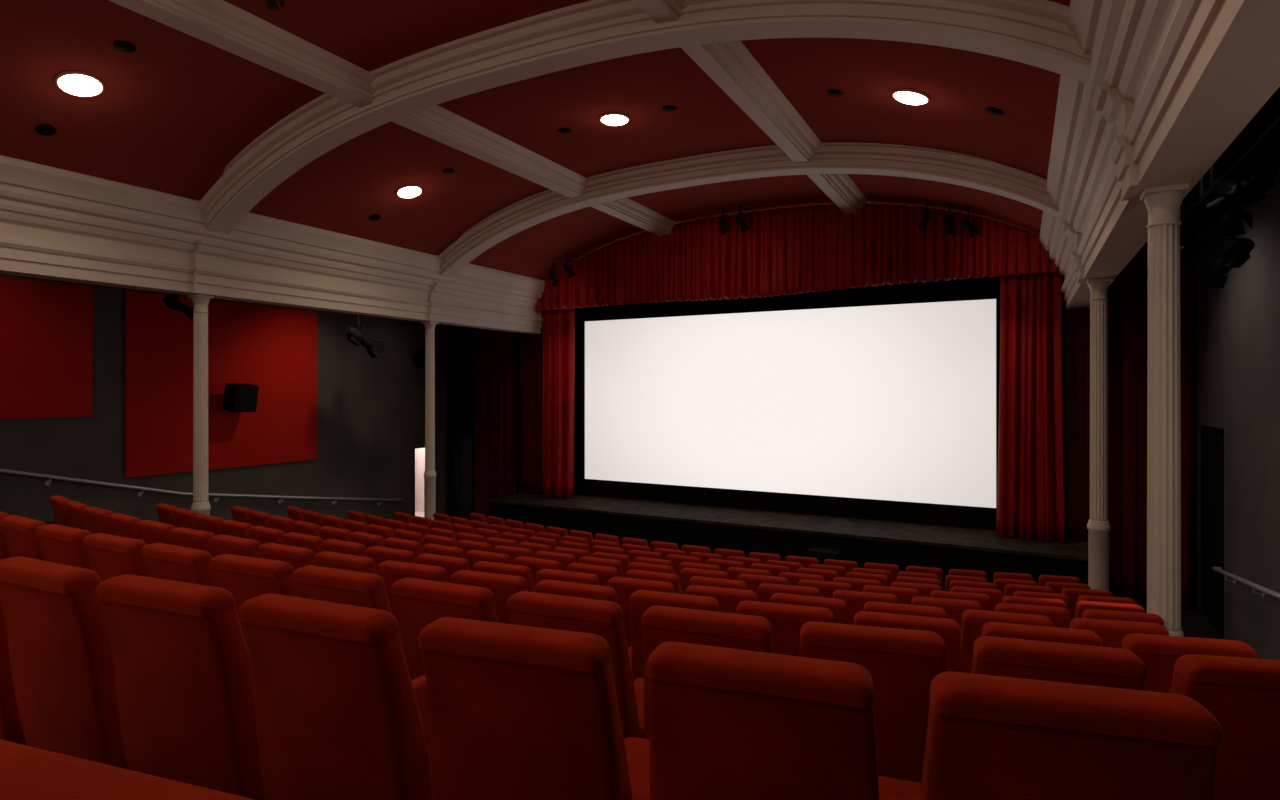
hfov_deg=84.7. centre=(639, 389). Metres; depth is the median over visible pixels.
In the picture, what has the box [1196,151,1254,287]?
spotlight
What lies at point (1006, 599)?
chair
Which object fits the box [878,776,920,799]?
seat cushion
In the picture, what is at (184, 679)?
chair
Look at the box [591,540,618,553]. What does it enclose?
chair
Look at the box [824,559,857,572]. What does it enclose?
chair
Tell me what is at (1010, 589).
chair
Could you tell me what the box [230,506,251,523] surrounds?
chair
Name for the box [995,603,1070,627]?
chair
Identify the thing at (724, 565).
chair
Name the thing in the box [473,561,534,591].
chair
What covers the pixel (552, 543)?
chair
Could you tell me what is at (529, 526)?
chair
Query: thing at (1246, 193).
spotlight
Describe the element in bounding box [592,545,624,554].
chair
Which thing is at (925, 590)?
chair
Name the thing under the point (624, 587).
chair
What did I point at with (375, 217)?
ceiling vent
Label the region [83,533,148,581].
chair
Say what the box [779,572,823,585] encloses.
chair
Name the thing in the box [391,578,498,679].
chair
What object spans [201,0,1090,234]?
arch
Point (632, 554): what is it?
chair
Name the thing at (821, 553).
floor monitor
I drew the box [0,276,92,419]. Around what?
acoustic panel
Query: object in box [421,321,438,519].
column
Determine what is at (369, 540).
chair
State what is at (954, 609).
chair
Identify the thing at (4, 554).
chair
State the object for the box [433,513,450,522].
chair
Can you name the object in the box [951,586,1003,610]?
chair
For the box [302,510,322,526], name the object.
chair
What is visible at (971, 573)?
chair
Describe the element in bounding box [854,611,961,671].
chair
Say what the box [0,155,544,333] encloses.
entablature
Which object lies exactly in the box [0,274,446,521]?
wall
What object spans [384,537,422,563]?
chair
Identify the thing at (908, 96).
recessed light
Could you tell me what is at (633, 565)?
chair
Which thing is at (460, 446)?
door
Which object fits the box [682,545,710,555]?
chair
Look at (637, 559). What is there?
chair
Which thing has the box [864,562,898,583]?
chair
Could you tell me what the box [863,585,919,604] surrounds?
chair
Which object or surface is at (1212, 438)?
door
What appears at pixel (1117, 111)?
trim
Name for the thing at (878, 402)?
screen
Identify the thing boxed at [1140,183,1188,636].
column
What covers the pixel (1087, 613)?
chair
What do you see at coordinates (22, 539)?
chair
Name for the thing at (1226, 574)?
handrail
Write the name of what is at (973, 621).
chair
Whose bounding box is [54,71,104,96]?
recessed light
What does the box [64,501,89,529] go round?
chair
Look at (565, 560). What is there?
chair
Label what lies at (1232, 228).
spotlight
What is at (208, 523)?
chair
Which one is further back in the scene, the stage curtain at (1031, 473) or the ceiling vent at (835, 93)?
the stage curtain at (1031, 473)
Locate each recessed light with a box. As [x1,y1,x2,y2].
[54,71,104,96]
[396,184,422,197]
[599,112,629,125]
[892,88,930,104]
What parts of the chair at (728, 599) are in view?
backrest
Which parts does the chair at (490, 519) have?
backrest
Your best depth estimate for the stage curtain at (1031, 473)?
11.42 m
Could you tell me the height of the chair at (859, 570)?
0.981 m
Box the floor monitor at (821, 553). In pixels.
[807,546,842,564]
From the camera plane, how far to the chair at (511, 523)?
12.52 m
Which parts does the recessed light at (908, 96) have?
lamp glass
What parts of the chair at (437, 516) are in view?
backrest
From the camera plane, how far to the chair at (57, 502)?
6.43 m
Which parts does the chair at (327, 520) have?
backrest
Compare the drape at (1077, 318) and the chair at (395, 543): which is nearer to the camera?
the chair at (395, 543)
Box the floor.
[44,521,1221,638]
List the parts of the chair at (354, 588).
backrest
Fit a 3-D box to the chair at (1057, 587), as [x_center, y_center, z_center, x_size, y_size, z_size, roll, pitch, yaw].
[5.038,2.679,8.210,0.718,0.981,0.680,0,0,14]
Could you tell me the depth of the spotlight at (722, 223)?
13.29 m
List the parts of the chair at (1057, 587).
backrest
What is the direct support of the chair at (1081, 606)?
on the floor
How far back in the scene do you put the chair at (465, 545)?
7.50 m
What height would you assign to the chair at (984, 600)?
0.981 m
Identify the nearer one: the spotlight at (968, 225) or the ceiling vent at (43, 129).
the ceiling vent at (43, 129)
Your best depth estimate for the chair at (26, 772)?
0.61 m
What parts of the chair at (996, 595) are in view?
backrest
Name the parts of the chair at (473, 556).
backrest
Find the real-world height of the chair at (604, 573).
0.981 m
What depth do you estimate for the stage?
12.60 m
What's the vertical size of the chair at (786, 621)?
0.981 m
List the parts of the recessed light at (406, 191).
lamp glass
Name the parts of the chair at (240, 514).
backrest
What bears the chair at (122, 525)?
on the floor
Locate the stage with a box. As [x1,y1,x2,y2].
[489,493,1087,590]
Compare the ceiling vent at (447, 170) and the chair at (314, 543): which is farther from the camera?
the ceiling vent at (447, 170)
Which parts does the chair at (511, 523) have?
backrest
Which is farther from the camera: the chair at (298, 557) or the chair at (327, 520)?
the chair at (327, 520)
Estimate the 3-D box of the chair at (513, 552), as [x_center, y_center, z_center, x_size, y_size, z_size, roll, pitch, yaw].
[-1.078,2.119,7.477,0.718,0.981,0.680,0,0,27]
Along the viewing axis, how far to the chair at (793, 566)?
8.91 m
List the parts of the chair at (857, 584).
backrest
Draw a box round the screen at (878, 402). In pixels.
[574,276,1000,529]
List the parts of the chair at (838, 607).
backrest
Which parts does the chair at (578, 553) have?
backrest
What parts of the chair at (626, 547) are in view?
backrest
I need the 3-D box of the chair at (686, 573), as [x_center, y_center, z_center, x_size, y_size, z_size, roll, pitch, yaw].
[0.811,2.119,6.568,0.718,0.981,0.680,0,0,24]
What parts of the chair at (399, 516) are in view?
backrest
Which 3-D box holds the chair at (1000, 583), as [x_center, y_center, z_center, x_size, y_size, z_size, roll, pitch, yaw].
[4.539,2.679,8.334,0.718,0.981,0.680,0,0,17]
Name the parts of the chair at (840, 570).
backrest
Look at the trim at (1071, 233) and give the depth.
8.25 m
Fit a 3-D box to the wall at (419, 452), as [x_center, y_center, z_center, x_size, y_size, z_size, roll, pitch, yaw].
[-6.053,1.800,17.767,1.650,3.600,2.700,0,0,28]
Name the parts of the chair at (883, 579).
backrest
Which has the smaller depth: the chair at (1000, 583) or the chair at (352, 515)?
the chair at (1000, 583)
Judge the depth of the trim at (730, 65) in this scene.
7.75 m
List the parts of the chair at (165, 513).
backrest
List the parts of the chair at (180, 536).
backrest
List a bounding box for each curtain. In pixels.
[536,203,1058,310]
[543,308,574,498]
[996,272,1065,542]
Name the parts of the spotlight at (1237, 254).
hanging rod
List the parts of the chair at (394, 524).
backrest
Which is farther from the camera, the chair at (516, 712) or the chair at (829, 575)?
the chair at (829, 575)
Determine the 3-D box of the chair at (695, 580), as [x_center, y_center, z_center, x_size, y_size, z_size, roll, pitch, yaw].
[0.810,1.919,5.532,0.718,0.981,0.680,0,0,22]
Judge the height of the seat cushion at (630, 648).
0.148 m
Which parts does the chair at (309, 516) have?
backrest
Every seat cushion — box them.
[624,737,649,799]
[628,646,631,668]
[633,678,644,738]
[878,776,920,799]
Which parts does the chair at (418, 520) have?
backrest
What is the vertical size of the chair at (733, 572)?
0.981 m
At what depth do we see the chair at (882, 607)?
3.95 m
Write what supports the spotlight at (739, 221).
hanging from the ceiling at (171, 113)
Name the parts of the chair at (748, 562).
backrest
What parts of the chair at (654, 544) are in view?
backrest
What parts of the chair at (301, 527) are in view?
backrest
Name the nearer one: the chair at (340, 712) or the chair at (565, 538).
the chair at (340, 712)
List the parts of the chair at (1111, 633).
backrest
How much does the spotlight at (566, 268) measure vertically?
0.459 m
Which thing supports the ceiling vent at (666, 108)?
in the ceiling at (171, 113)
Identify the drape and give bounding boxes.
[474,328,515,516]
[520,311,543,494]
[1067,308,1088,541]
[1107,234,1194,607]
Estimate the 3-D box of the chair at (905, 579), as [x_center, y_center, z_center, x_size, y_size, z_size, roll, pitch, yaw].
[3.195,2.499,7.740,0.718,0.981,0.680,0,0,20]
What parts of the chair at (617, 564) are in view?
backrest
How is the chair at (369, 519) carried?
on the floor
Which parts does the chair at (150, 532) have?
backrest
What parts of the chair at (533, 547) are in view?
backrest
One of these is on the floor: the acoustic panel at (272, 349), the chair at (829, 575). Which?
the chair at (829, 575)
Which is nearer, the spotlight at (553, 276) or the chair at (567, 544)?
the chair at (567, 544)
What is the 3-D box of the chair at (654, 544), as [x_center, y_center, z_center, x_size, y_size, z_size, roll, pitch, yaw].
[0.617,2.829,10.972,0.718,0.981,0.680,0,0,28]
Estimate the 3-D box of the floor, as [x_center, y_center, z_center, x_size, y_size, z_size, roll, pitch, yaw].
[-1.768,2.320,7.663,15.200,2.000,17.000,0,0,28]
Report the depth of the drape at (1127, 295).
10.90 m
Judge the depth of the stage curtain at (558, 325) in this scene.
15.89 m
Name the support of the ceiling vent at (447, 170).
in the ceiling at (171, 113)
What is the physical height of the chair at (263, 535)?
0.981 m
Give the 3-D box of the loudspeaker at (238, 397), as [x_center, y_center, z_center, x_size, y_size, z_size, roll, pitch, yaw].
[-7.295,0.140,12.789,0.480,0.524,0.460,0,0,28]
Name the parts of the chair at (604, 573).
backrest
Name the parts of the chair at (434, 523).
backrest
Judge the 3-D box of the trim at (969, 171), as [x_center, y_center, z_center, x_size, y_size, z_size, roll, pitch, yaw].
[0.705,-2.765,10.817,11.197,1.730,0.970,0,0,28]
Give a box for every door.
[447,432,473,520]
[1201,425,1223,638]
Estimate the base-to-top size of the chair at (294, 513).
0.981 m
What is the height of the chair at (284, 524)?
0.981 m
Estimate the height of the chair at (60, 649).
0.981 m
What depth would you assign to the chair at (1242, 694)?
1.96 m
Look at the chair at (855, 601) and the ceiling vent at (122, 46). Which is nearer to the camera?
the chair at (855, 601)
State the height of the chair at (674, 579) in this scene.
0.981 m
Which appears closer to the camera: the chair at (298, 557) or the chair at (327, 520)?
the chair at (298, 557)
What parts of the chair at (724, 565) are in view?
backrest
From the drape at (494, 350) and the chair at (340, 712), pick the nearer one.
the chair at (340, 712)
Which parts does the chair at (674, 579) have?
backrest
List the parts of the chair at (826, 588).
backrest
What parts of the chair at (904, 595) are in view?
backrest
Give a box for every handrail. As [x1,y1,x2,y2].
[0,469,402,504]
[1212,567,1279,598]
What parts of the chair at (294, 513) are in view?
backrest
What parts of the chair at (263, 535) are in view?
backrest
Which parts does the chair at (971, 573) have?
backrest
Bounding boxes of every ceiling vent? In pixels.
[35,124,56,135]
[113,41,135,52]
[369,214,380,220]
[443,168,453,173]
[559,128,570,133]
[662,106,675,111]
[827,90,842,96]
[985,107,1002,115]
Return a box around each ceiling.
[0,0,1069,279]
[1182,87,1279,234]
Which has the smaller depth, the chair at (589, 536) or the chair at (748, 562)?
the chair at (748, 562)
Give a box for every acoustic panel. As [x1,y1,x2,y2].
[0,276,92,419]
[125,290,316,477]
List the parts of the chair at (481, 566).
backrest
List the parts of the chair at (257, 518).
backrest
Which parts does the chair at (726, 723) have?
backrest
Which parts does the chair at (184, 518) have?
backrest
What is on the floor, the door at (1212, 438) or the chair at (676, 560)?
the chair at (676, 560)
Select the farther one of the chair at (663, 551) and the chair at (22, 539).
the chair at (663, 551)
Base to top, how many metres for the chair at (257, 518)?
0.981 m
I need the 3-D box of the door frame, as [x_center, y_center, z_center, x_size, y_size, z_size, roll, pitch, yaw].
[-5.354,2.345,17.157,0.180,1.950,0.610,0,0,28]
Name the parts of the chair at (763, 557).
backrest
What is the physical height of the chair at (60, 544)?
0.981 m
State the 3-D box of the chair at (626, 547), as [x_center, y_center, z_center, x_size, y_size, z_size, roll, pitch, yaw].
[0.197,2.679,10.088,0.718,0.981,0.680,0,0,31]
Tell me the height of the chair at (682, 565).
0.981 m
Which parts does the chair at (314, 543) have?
backrest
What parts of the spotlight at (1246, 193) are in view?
hanging rod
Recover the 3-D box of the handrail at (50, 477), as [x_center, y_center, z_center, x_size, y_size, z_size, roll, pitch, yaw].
[-8.046,1.546,11.910,0.119,2.148,10.356,0,0,28]
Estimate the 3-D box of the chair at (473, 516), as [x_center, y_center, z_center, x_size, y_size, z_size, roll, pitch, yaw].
[-2.777,2.829,13.390,0.718,0.981,0.680,0,0,43]
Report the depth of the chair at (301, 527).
7.50 m
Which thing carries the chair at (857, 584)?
on the floor
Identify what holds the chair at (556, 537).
on the floor
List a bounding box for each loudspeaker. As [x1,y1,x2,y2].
[222,383,258,411]
[412,349,424,367]
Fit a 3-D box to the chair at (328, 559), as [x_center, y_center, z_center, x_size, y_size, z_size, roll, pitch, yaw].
[-1.545,1.484,4.439,0.718,0.981,0.680,0,0,27]
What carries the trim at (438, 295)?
on the column at (429, 473)
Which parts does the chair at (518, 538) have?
backrest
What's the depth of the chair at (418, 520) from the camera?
11.03 m
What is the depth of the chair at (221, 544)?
4.67 m
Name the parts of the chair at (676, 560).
backrest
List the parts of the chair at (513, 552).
backrest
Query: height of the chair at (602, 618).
0.981 m
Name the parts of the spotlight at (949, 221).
hanging rod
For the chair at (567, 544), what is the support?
on the floor
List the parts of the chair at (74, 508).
backrest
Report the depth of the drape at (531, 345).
16.50 m
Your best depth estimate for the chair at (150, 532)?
5.21 m
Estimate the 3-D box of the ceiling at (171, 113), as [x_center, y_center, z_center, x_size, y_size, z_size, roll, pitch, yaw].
[-1.174,-2.775,7.342,10.530,1.350,17.000,0,0,28]
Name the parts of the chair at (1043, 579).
backrest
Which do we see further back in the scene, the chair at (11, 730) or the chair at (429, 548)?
the chair at (429, 548)
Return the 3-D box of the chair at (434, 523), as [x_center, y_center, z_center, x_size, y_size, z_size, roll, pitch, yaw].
[-2.774,2.499,10.916,0.718,0.981,0.680,0,0,37]
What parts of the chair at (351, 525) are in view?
backrest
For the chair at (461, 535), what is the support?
on the floor
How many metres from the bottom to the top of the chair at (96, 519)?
0.981 m
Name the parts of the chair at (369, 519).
backrest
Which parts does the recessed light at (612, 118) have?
lamp glass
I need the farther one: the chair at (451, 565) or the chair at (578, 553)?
the chair at (578, 553)
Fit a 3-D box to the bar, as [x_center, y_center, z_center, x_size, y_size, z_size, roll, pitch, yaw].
[5.080,-2.047,6.348,0.050,0.705,5.000,0,0,28]
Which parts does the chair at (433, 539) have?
backrest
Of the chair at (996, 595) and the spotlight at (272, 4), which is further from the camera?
the chair at (996, 595)
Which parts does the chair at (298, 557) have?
backrest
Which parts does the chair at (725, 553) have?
backrest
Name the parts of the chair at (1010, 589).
backrest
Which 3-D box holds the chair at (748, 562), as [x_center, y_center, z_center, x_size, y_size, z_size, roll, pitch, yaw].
[1.597,2.679,9.383,0.718,0.981,0.680,0,0,27]
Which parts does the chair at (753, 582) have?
backrest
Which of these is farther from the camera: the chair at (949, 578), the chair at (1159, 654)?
the chair at (949, 578)
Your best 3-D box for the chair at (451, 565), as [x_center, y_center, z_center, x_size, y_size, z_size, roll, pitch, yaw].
[-1.208,1.710,5.354,0.718,0.981,0.680,0,0,27]
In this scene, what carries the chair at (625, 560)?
on the floor
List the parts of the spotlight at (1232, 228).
hanging rod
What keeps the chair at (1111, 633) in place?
on the floor
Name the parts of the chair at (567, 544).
backrest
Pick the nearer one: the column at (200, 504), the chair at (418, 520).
the column at (200, 504)
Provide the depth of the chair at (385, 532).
8.33 m
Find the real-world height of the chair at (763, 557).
0.981 m
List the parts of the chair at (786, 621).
backrest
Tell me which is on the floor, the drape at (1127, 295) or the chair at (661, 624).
the chair at (661, 624)
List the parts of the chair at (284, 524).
backrest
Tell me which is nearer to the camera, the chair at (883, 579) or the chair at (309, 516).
the chair at (883, 579)
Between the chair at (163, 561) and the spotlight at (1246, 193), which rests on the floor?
the chair at (163, 561)
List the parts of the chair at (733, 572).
backrest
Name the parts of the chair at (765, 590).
backrest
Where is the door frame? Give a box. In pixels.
[414,446,424,515]
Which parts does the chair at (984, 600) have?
backrest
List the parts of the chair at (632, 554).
backrest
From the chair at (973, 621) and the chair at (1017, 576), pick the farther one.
the chair at (1017, 576)
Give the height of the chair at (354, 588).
0.981 m
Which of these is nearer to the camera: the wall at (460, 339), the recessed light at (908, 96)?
the recessed light at (908, 96)
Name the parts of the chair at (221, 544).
backrest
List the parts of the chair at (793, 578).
backrest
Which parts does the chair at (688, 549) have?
backrest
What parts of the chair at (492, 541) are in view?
backrest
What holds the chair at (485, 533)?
on the floor
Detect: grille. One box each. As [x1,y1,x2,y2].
[234,388,257,410]
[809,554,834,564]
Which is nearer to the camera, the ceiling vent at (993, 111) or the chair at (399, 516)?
the ceiling vent at (993, 111)
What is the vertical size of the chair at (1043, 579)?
0.981 m
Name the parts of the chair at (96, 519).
backrest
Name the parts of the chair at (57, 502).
backrest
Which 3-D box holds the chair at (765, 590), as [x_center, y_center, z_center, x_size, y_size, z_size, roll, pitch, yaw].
[1.294,1.919,5.361,0.718,0.981,0.680,0,0,18]
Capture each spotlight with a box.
[162,294,193,320]
[266,0,284,9]
[344,315,385,357]
[550,263,557,285]
[563,255,573,277]
[719,208,726,234]
[735,206,749,232]
[918,200,930,230]
[945,203,955,233]
[963,207,979,237]
[1183,129,1275,235]
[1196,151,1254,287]
[1215,142,1252,236]
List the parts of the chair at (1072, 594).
backrest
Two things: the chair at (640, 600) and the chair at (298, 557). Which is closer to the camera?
the chair at (640, 600)
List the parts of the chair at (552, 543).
backrest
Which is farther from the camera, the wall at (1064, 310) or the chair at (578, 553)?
the wall at (1064, 310)
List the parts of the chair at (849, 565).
backrest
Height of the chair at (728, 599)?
0.981 m
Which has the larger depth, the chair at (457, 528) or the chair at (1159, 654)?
the chair at (457, 528)
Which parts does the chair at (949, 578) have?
backrest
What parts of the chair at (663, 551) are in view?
backrest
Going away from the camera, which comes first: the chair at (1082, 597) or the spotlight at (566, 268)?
the chair at (1082, 597)
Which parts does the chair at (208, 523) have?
backrest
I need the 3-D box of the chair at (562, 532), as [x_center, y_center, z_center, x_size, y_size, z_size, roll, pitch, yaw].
[-1.142,2.829,12.084,0.718,0.981,0.680,0,0,37]
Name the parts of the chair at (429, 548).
backrest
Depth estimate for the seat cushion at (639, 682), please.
2.86 m
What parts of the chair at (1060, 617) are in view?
backrest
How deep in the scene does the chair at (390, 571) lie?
3.99 m
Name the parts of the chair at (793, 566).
backrest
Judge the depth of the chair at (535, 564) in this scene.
5.92 m
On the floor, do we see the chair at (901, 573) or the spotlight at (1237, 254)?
the chair at (901, 573)
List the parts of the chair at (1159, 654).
backrest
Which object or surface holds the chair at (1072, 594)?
on the floor
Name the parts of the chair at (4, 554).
backrest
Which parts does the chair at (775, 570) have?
backrest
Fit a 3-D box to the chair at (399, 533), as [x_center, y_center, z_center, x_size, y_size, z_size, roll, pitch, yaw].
[-2.413,2.119,8.274,0.718,0.981,0.680,0,0,35]
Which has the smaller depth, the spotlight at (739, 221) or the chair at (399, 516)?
the chair at (399, 516)
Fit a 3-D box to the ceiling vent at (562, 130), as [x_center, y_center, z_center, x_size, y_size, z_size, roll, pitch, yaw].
[-0.994,-3.428,9.302,0.170,0.018,0.170,-2,-1,28]
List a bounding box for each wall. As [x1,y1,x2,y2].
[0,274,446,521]
[415,448,424,516]
[447,325,520,493]
[1062,276,1089,529]
[1193,170,1279,659]
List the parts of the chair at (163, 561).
backrest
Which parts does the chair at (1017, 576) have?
backrest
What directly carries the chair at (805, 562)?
on the floor
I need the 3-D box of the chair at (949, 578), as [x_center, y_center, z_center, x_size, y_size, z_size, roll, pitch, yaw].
[4.037,2.679,8.476,0.718,0.981,0.680,0,0,19]
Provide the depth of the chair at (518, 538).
9.76 m
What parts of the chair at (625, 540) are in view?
backrest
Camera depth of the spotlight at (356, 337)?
13.63 m
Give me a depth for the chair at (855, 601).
4.93 m
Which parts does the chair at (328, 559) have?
backrest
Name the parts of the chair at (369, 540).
backrest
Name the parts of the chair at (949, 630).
backrest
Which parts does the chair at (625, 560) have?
backrest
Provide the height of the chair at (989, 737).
0.981 m
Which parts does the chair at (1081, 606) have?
backrest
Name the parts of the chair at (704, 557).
backrest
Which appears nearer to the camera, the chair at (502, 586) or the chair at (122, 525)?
the chair at (502, 586)
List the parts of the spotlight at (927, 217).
hanging rod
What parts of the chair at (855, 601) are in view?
backrest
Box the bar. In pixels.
[1180,93,1279,225]
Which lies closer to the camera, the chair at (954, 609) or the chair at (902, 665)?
the chair at (902, 665)
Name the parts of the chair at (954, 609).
backrest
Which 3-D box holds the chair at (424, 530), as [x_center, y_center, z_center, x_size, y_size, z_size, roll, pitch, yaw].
[-2.749,2.320,9.683,0.718,0.981,0.680,0,0,39]
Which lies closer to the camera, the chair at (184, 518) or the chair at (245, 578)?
the chair at (245, 578)
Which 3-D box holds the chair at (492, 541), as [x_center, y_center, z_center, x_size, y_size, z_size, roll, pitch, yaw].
[-1.455,2.320,8.817,0.718,0.981,0.680,0,0,31]
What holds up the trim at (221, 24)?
attached to the ceiling at (171, 113)
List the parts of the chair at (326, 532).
backrest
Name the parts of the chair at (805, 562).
backrest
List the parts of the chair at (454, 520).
backrest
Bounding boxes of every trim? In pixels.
[109,0,676,235]
[184,239,231,296]
[421,283,451,322]
[439,142,1058,277]
[634,0,869,213]
[1061,221,1109,283]
[1092,81,1189,200]
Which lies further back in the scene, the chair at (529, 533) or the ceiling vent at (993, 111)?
the chair at (529, 533)
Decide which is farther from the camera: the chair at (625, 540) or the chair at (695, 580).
the chair at (625, 540)
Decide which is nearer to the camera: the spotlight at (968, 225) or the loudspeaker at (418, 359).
the spotlight at (968, 225)
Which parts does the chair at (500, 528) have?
backrest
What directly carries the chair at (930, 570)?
on the floor
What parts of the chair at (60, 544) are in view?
backrest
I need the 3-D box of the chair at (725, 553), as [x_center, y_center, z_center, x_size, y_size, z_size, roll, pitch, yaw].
[1.541,2.829,10.488,0.718,0.981,0.680,0,0,25]
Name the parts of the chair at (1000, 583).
backrest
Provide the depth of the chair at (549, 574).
4.67 m
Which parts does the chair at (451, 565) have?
backrest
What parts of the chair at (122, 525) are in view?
backrest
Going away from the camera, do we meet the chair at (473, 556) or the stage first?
the chair at (473, 556)
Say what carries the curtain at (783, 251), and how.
hanging from the ceiling at (171, 113)
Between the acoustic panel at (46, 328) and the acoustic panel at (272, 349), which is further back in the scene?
the acoustic panel at (272, 349)
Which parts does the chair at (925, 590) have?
backrest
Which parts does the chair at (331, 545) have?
backrest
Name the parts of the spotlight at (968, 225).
hanging rod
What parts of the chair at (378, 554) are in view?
backrest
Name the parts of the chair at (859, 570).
backrest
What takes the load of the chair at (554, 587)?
on the floor
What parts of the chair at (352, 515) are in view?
backrest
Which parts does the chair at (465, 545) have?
backrest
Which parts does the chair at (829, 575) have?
backrest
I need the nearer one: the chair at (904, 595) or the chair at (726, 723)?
the chair at (726, 723)
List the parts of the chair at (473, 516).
backrest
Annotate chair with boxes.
[0,512,9,559]
[0,515,45,560]
[0,557,128,769]
[0,601,26,745]
[0,739,252,799]
[36,524,91,569]
[48,495,71,526]
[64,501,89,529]
[82,507,114,534]
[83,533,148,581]
[96,574,264,799]
[107,513,141,539]
[135,520,175,544]
[141,543,214,586]
[155,503,178,527]
[169,527,214,557]
[173,508,198,529]
[194,514,223,535]
[209,554,297,648]
[210,535,260,557]
[219,520,252,539]
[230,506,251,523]
[239,593,431,799]
[248,510,270,527]
[249,526,284,544]
[258,543,315,570]
[269,515,294,533]
[283,532,322,554]
[286,506,304,521]
[292,520,319,536]
[293,565,391,613]
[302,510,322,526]
[314,551,376,573]
[319,526,350,541]
[321,515,343,528]
[322,539,366,556]
[342,519,367,532]
[347,510,365,522]
[350,531,384,548]
[364,514,383,525]
[366,524,394,546]
[366,546,415,574]
[377,560,447,618]
[383,519,405,530]
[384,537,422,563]
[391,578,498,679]
[393,529,424,552]
[394,512,411,523]
[405,523,429,542]
[411,516,430,529]
[416,553,469,582]
[418,617,649,799]
[423,534,455,546]
[423,543,463,557]
[429,528,457,547]
[430,520,452,530]
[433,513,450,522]
[450,516,468,525]
[451,570,527,623]
[452,524,474,541]
[456,532,484,542]
[457,540,491,559]
[466,550,510,570]
[469,513,486,522]
[469,520,489,533]
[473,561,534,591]
[475,528,499,542]
[486,516,504,525]
[486,537,516,551]
[489,524,511,537]
[494,545,532,564]
[501,532,527,547]
[504,519,523,528]
[507,591,644,738]
[511,528,535,542]
[514,556,561,588]
[518,542,551,557]
[524,523,544,534]
[529,536,556,551]
[535,551,575,570]
[535,579,631,668]
[536,532,560,546]
[536,569,599,585]
[546,526,568,540]
[554,547,588,562]
[559,541,590,556]
[562,535,591,556]
[567,563,618,585]
[569,530,592,553]
[579,556,623,577]
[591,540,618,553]
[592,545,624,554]
[592,552,629,577]
[595,534,620,547]
[607,577,674,647]
[621,544,650,555]
[622,537,647,545]
[625,569,681,593]
[628,550,661,562]
[628,562,673,573]
[630,590,719,681]
[634,557,673,570]
[642,605,773,739]
[646,641,920,799]
[651,541,677,551]
[655,548,685,559]
[666,554,701,576]
[679,562,720,584]
[680,568,728,593]
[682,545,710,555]
[685,585,756,613]
[689,576,746,589]
[690,552,722,563]
[707,559,744,572]
[714,548,744,559]
[727,556,760,568]
[727,567,770,579]
[736,600,833,655]
[737,574,788,601]
[749,552,780,563]
[751,563,789,576]
[758,583,819,602]
[767,560,801,572]
[770,593,847,623]
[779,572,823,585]
[786,556,817,567]
[797,567,837,581]
[798,579,851,597]
[799,621,946,782]
[809,564,845,577]
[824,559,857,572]
[833,577,880,591]
[833,590,897,624]
[846,572,887,585]
[852,568,890,586]
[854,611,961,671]
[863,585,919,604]
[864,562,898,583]
[864,601,946,618]
[891,582,940,596]
[897,576,940,587]
[898,571,937,578]
[906,566,942,590]
[911,596,981,628]
[920,671,1222,799]
[931,590,990,610]
[945,575,986,590]
[949,569,986,579]
[949,580,996,590]
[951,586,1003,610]
[961,609,1053,672]
[971,636,1145,690]
[982,622,1102,646]
[993,572,1032,582]
[994,578,1037,593]
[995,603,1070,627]
[1002,596,1065,607]
[1004,584,1053,595]
[1013,591,1068,609]
[1038,575,1079,585]
[1045,582,1089,593]
[1061,588,1112,621]
[1069,618,1168,647]
[1074,601,1144,617]
[1078,595,1136,604]
[1082,609,1163,625]
[1121,633,1256,692]
[1170,654,1279,799]
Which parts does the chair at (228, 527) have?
backrest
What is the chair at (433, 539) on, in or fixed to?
on the floor
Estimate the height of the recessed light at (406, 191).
0.140 m
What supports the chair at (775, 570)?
on the floor
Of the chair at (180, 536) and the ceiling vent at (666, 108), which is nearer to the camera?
the chair at (180, 536)
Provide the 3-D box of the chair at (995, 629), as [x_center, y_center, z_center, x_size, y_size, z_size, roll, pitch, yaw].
[1.875,1.484,3.190,0.718,0.981,0.680,0,0,15]
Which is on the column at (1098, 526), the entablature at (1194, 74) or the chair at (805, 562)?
the entablature at (1194, 74)
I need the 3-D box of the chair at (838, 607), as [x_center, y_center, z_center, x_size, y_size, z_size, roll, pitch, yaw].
[1.210,1.710,4.372,0.718,0.981,0.680,0,0,21]
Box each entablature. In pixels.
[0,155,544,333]
[1040,0,1279,308]
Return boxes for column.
[188,294,213,514]
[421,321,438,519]
[1086,278,1110,590]
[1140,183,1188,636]
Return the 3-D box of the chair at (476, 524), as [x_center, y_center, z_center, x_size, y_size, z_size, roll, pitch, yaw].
[-2.408,2.679,11.843,0.718,0.981,0.680,0,0,38]
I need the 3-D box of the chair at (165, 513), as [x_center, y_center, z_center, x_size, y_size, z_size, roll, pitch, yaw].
[-4.735,1.710,7.592,0.718,0.981,0.680,0,0,38]
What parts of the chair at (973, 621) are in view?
backrest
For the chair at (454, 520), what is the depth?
11.97 m
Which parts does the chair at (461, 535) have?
backrest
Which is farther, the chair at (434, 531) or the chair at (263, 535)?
the chair at (434, 531)
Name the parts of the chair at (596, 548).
backrest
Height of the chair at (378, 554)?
0.981 m
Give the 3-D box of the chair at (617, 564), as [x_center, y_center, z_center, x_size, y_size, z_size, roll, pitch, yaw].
[-0.143,2.119,6.992,0.718,0.981,0.680,0,0,27]

